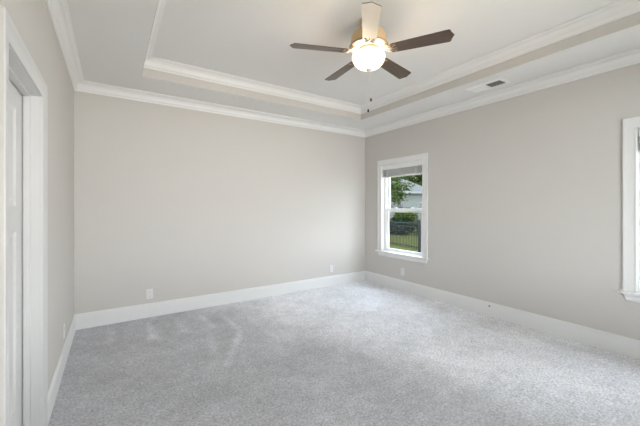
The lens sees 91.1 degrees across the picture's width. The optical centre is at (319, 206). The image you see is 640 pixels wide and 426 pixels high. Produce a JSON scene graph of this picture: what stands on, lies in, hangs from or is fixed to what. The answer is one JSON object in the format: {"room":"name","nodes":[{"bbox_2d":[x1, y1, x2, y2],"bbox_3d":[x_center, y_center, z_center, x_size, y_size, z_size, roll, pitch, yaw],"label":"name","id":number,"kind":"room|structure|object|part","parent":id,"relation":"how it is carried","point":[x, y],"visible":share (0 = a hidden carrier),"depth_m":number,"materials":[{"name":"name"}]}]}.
{"room":"empty bedroom","nodes":[
{"label":"empty bedroom","id":0,"kind":"room"},
{"bbox_2d":[0,0,73,388],"bbox_3d":[-1.424,-0.139,1.398,0.140,3.040,4.850,0,0,-34],"label":"wall","id":1,"kind":"structure","parent":0,"point":[32,20],"depth_m":2.35,"materials":[{"name":"paint"}]},
{"bbox_2d":[0,6,47,425],"bbox_3d":[-1.467,0.317,1.481,0.160,2.089,0.913,0,0,-34],"label":"door","id":2,"kind":"structure","parent":1,"relation":"in","point":[23,90],"depth_m":1.71,"materials":[{"name":"paint"}]},
{"bbox_3d":[-1.486,-0.259,1.468,0.009,0.520,0.463,0,0,-34],"label":"panel","id":3,"kind":"part","parent":2,"relation":"part of","materials":[{"name":"paint"}]},
{"bbox_3d":[-1.486,0.606,1.468,0.009,0.950,0.463,0,0,-34],"label":"panel","id":4,"kind":"part","parent":2,"relation":"part of","materials":[{"name":"paint"}]},
{"bbox_2d":[48,315,75,423],"bbox_3d":[-2.178,1.275,2.673,0.015,0.172,1.861,0,0,-34],"label":"baseboard","id":5,"kind":"structure","parent":1,"relation":"attached to","point":[53,389],"depth_m":2.42,"materials":[{"name":"paint"}]},
{"bbox_2d":[63,323,64,339],"bbox_3d":[-2.203,1.076,2.705,0.009,0.118,0.072,0,0,-34],"label":"wall outlet","id":6,"kind":"object","parent":1,"relation":"attached to","point":[64,323],"visible":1,"depth_m":2.69,"materials":[{"name":"plastic"}]},
{"bbox_2d":[74,91,364,313],"bbox_3d":[-0.975,0.051,4.692,4.533,3.420,0.140,0,0,-34],"label":"wall","id":7,"kind":"structure","parent":0,"point":[173,202],"depth_m":4.18,"materials":[{"name":"paint"}]},
{"bbox_2d":[146,289,152,298],"bbox_3d":[-2.095,1.076,3.859,0.072,0.118,0.009,0,0,-34],"label":"wall outlet","id":8,"kind":"object","parent":7,"relation":"attached to","point":[149,292],"visible":1,"depth_m":3.86,"materials":[{"name":"plastic"}]},
{"bbox_2d":[74,271,364,329],"bbox_3d":[-0.932,1.275,4.627,4.253,0.172,0.015,0,0,-34],"label":"baseboard","id":9,"kind":"structure","parent":7,"relation":"attached to","point":[122,314],"depth_m":4.20,"materials":[{"name":"paint"}]},
{"bbox_2d":[45,0,639,136],"bbox_3d":[0.406,-1.327,2.614,4.253,0.103,4.850,0,0,-34],"label":"trim","id":10,"kind":"structure","parent":7,"relation":"attached to","point":[58,10],"depth_m":3.65,"materials":[{"name":"paint"}]},
{"bbox_2d":[48,280,639,425],"bbox_3d":[0.406,1.361,2.614,4.253,0.011,4.850,0,0,-34],"label":"floor","id":11,"kind":"structure","parent":0,"point":[359,353],"depth_m":2.60,"materials":[{"name":"carpet"}]},
{"bbox_2d":[66,0,639,129],"bbox_3d":[0.406,-1.527,2.614,4.533,0.296,5.130,0,0,-34],"label":"ceiling","id":12,"kind":"structure","parent":0,"point":[248,39],"depth_m":2.90,"materials":[{"name":"paint"}]},
{"bbox_2d":[290,2,454,111],"bbox_3d":[0.400,-1.183,2.691,1.262,0.782,1.240,0,0,-34],"label":"ceiling fan","id":13,"kind":"object","parent":12,"relation":"hanging from","point":[369,43],"visible":1,"depth_m":2.53,"materials":[{"name":"brown wood"}]},
{"bbox_3d":[-0.004,-1.294,2.566,0.488,0.006,0.134,0,12,-11],"label":"fan blade","id":14,"kind":"part","parent":13,"relation":"part of","materials":[{"name":"brown wood"}]},
{"bbox_3d":[0.206,-1.294,3.015,0.134,0.006,0.488,-14,7,-28],"label":"fan blade","id":15,"kind":"part","parent":13,"relation":"part of","materials":[{"name":"brown wood"}]},
{"bbox_3d":[0.245,-1.311,2.610,0.132,0.062,0.081,0,12,-11],"label":"blade arm","id":16,"kind":"part","parent":13,"relation":"part of","materials":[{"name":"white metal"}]},
{"bbox_3d":[0.410,-1.209,2.646,0.276,0.108,0.276,0,0,-34],"label":"lamp shade","id":17,"kind":"part","parent":13,"relation":"part of","materials":[{"name":"white glass"}]},
{"bbox_3d":[0.410,-1.339,2.646,0.328,0.024,0.328,0,0,-34],"label":"flywheel plate","id":18,"kind":"part","parent":13,"relation":"part of","materials":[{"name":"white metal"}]},
{"bbox_3d":[0.393,-1.311,2.478,0.081,0.062,0.132,12,1,7],"label":"blade arm","id":19,"kind":"part","parent":13,"relation":"part of","materials":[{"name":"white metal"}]},
{"bbox_3d":[0.358,-1.294,2.227,0.134,0.006,0.488,12,1,7],"label":"fan blade","id":20,"kind":"part","parent":13,"relation":"part of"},
{"bbox_3d":[0.565,-1.311,2.577,0.132,0.062,0.081,0,-12,25],"label":"blade arm","id":21,"kind":"part","parent":13,"relation":"part of","materials":[{"name":"white metal"}]},
{"bbox_3d":[0.698,-1.294,2.954,0.134,0.006,0.488,-16,-11,42],"label":"fan blade","id":22,"kind":"part","parent":13,"relation":"part of","materials":[{"name":"brown wood"}]},
{"bbox_3d":[0.792,-1.294,2.467,0.488,0.006,0.134,0,-12,25],"label":"fan blade","id":23,"kind":"part","parent":13,"relation":"part of","materials":[{"name":"brown wood"}]},
{"bbox_2d":[141,0,639,119],"bbox_3d":[0.404,-1.477,2.627,3.062,0.196,3.694,0,0,-34],"label":"tray ceiling edge","id":24,"kind":"structure","parent":12,"relation":"attached to","point":[631,20],"depth_m":3.49,"materials":[{"name":"paint"}]},
{"bbox_2d":[143,0,639,113],"bbox_3d":[0.404,-1.523,2.627,3.054,0.104,3.686,0,0,-34],"label":"trim","id":25,"kind":"structure","parent":12,"relation":"attached to","point":[619,9],"depth_m":3.42,"materials":[{"name":"paint"}]},
{"bbox_2d":[465,78,509,92],"bbox_3d":[1.909,-1.372,3.583,0.210,0.013,0.410,0,0,-34],"label":"ceiling vent","id":26,"kind":"object","parent":12,"relation":"in","point":[500,81],"visible":1,"depth_m":3.56,"materials":[{"name":"metal"}]},
{"bbox_2d":[365,63,639,339],"bbox_3d":[2.274,0.051,3.771,0.140,3.420,4.990,0,0,-34],"label":"wall","id":27,"kind":"structure","parent":0,"point":[525,191],"depth_m":3.53,"materials":[{"name":"paint"}]},
{"bbox_2d":[375,153,428,263],"bbox_3d":[1.350,0.029,5.115,0.192,1.652,1.095,0,0,-34],"label":"window","id":28,"kind":"structure","parent":27,"relation":"in","point":[383,184],"depth_m":5.21,"materials":[{"name":"paint"}]},
{"bbox_3d":[1.041,0.030,5.482,0.020,1.473,0.090,0,0,-34],"label":"casing","id":29,"kind":"part","parent":28,"relation":"part of","materials":[{"name":"paint"}]},
{"bbox_3d":[1.312,0.777,5.090,0.102,0.022,1.095,0,0,-34],"label":"sill","id":30,"kind":"part","parent":28,"relation":"part of","materials":[{"name":"paint"}]},
{"bbox_2d":[383,160,421,246],"bbox_3d":[1.337,-0.004,5.106,0.048,1.396,0.844,0,0,-34],"label":"window blind","id":31,"kind":"object","parent":28,"relation":"attached to","point":[414,167],"visible":0.84,"depth_m":5.07,"materials":[{"name":"fabric"}]},
{"bbox_3d":[1.337,-0.502,5.106,0.040,0.022,0.836,0,0,-34],"label":"rail","id":32,"kind":"part","parent":31,"relation":"part of","materials":[{"name":"paint"}]},
{"bbox_3d":[1.305,-0.752,5.085,0.020,0.090,1.043,0,0,-34],"label":"casing","id":33,"kind":"part","parent":28,"relation":"part of","materials":[{"name":"paint"}]},
{"bbox_3d":[1.392,0.032,5.143,0.080,1.468,0.855,0,0,-34],"label":"frame","id":34,"kind":"part","parent":28,"relation":"part of","materials":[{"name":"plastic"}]},
{"bbox_3d":[1.377,0.391,5.133,0.028,0.720,0.777,0,0,-34],"label":"sash","id":35,"kind":"part","parent":28,"relation":"part of","materials":[{"name":"plastic"}]},
{"bbox_3d":[1.407,-0.283,5.153,0.028,0.764,0.777,0,0,-34],"label":"sash","id":36,"kind":"part","parent":28,"relation":"part of","materials":[{"name":"plastic"}]},
{"bbox_3d":[1.569,0.030,4.688,0.020,1.473,0.090,0,0,-34],"label":"casing","id":37,"kind":"part","parent":28,"relation":"part of","materials":[{"name":"paint"}]},
{"bbox_2d":[365,271,639,359],"bbox_3d":[2.171,1.275,3.787,0.015,0.172,4.820,0,0,-34],"label":"baseboard","id":38,"kind":"structure","parent":27,"relation":"attached to","point":[622,345],"depth_m":3.55,"materials":[{"name":"paint"}]},
{"bbox_2d":[618,116,639,302],"bbox_3d":[3.107,0.029,2.470,0.192,1.652,1.095,0,0,-34],"label":"window","id":39,"kind":"structure","parent":27,"relation":"in","point":[631,153],"depth_m":2.83,"materials":[{"name":"paint"}]},
{"bbox_3d":[3.070,0.777,2.445,0.102,0.022,1.095,0,0,-34],"label":"sill","id":40,"kind":"part","parent":39,"relation":"part of","materials":[{"name":"paint"}]},
{"bbox_3d":[2.799,0.030,2.837,0.020,1.473,0.090,0,0,-34],"label":"casing","id":41,"kind":"part","parent":39,"relation":"part of","materials":[{"name":"paint"}]},
{"bbox_3d":[3.062,-0.752,2.440,0.020,0.090,1.043,0,0,-34],"label":"casing","id":42,"kind":"part","parent":39,"relation":"part of","materials":[{"name":"paint"}]},
{"bbox_3d":[3.150,0.032,2.498,0.080,1.468,0.855,0,0,-34],"label":"frame","id":43,"kind":"part","parent":39,"relation":"part of","materials":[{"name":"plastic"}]},
{"label":"outside","id":44,"kind":"structure","parent":0,"visible":0},
{"bbox_2d":[389,224,420,252],"bbox_3d":[11.747,1.788,25.068,72.000,0.195,80.000,0,0,-34],"label":"lawn","id":45,"kind":"structure","parent":44,"point":[390,245],"depth_m":15.43,"materials":[{"name":"green plant"}]},
{"bbox_2d":[390,217,410,234],"bbox_3d":[4.894,1.400,19.776,1.677,1.527,1.759,0,0,-34],"label":"shrub","id":46,"kind":"object","parent":45,"relation":"on","point":[398,219],"visible":0.43,"depth_m":19.41,"materials":[{"name":"green plant"}]},
{"bbox_2d":[391,176,415,207],"bbox_3d":[3.140,-1.122,17.206,3.837,6.109,3.127,0,0,-7],"label":"tree","id":47,"kind":"object","parent":45,"relation":"on","point":[397,187],"visible":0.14,"depth_m":16.63,"materials":[{"name":"green plant"}]},
{"bbox_2d":[389,220,420,251],"bbox_3d":[4.032,1.261,12.773,0.910,1.440,5.606,0,0,-36],"label":"iron fence","id":48,"kind":"object","parent":45,"relation":"on","point":[419,221],"visible":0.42,"depth_m":13.06,"materials":[{"name":"black metal"}]},
{"bbox_3d":[3.915,1.261,12.300,0.130,1.440,0.130,0,0,-22],"label":"post","id":49,"kind":"part","parent":48,"relation":"part of","materials":[{"name":"black metal"}]},
{"bbox_2d":[389,178,421,220],"bbox_3d":[6.809,-0.819,36.970,11.340,5.800,8.040,0,0,0],"label":"house","id":50,"kind":"structure","parent":45,"relation":"on","point":[416,192],"depth_m":33.39,"materials":[{"name":"white"}]},
{"bbox_3d":[8.389,0.181,33.335,0.900,1.400,0.010,0,0,0],"label":"pane","id":51,"kind":"part","parent":50,"relation":"part of","materials":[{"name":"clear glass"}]},
{"bbox_2d":[390,206,420,221],"bbox_3d":[7.247,0.958,26.681,2.596,1.954,2.451,0,0,30],"label":"bush","id":52,"kind":"object","parent":45,"relation":"on","point":[398,214],"visible":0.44,"depth_m":26.25,"materials":[{"name":"green plant"}]},
{"bbox_2d":[397,215,415,232],"bbox_3d":[5.709,1.354,21.486,1.796,1.657,1.749,0,0,-34],"label":"shrub","id":53,"kind":"object","parent":45,"relation":"on","point":[407,217],"visible":0.15,"depth_m":21.14,"materials":[{"name":"green plant"}]},
{"bbox_2d":[401,174,421,185],"bbox_3d":[14.373,-3.187,50.088,9.022,10.659,8.863,0,0,-34],"label":"tree","id":54,"kind":"object","parent":45,"relation":"on","point":[417,179],"visible":0.1,"depth_m":47.53,"materials":[{"name":"green plant"}]}
]}

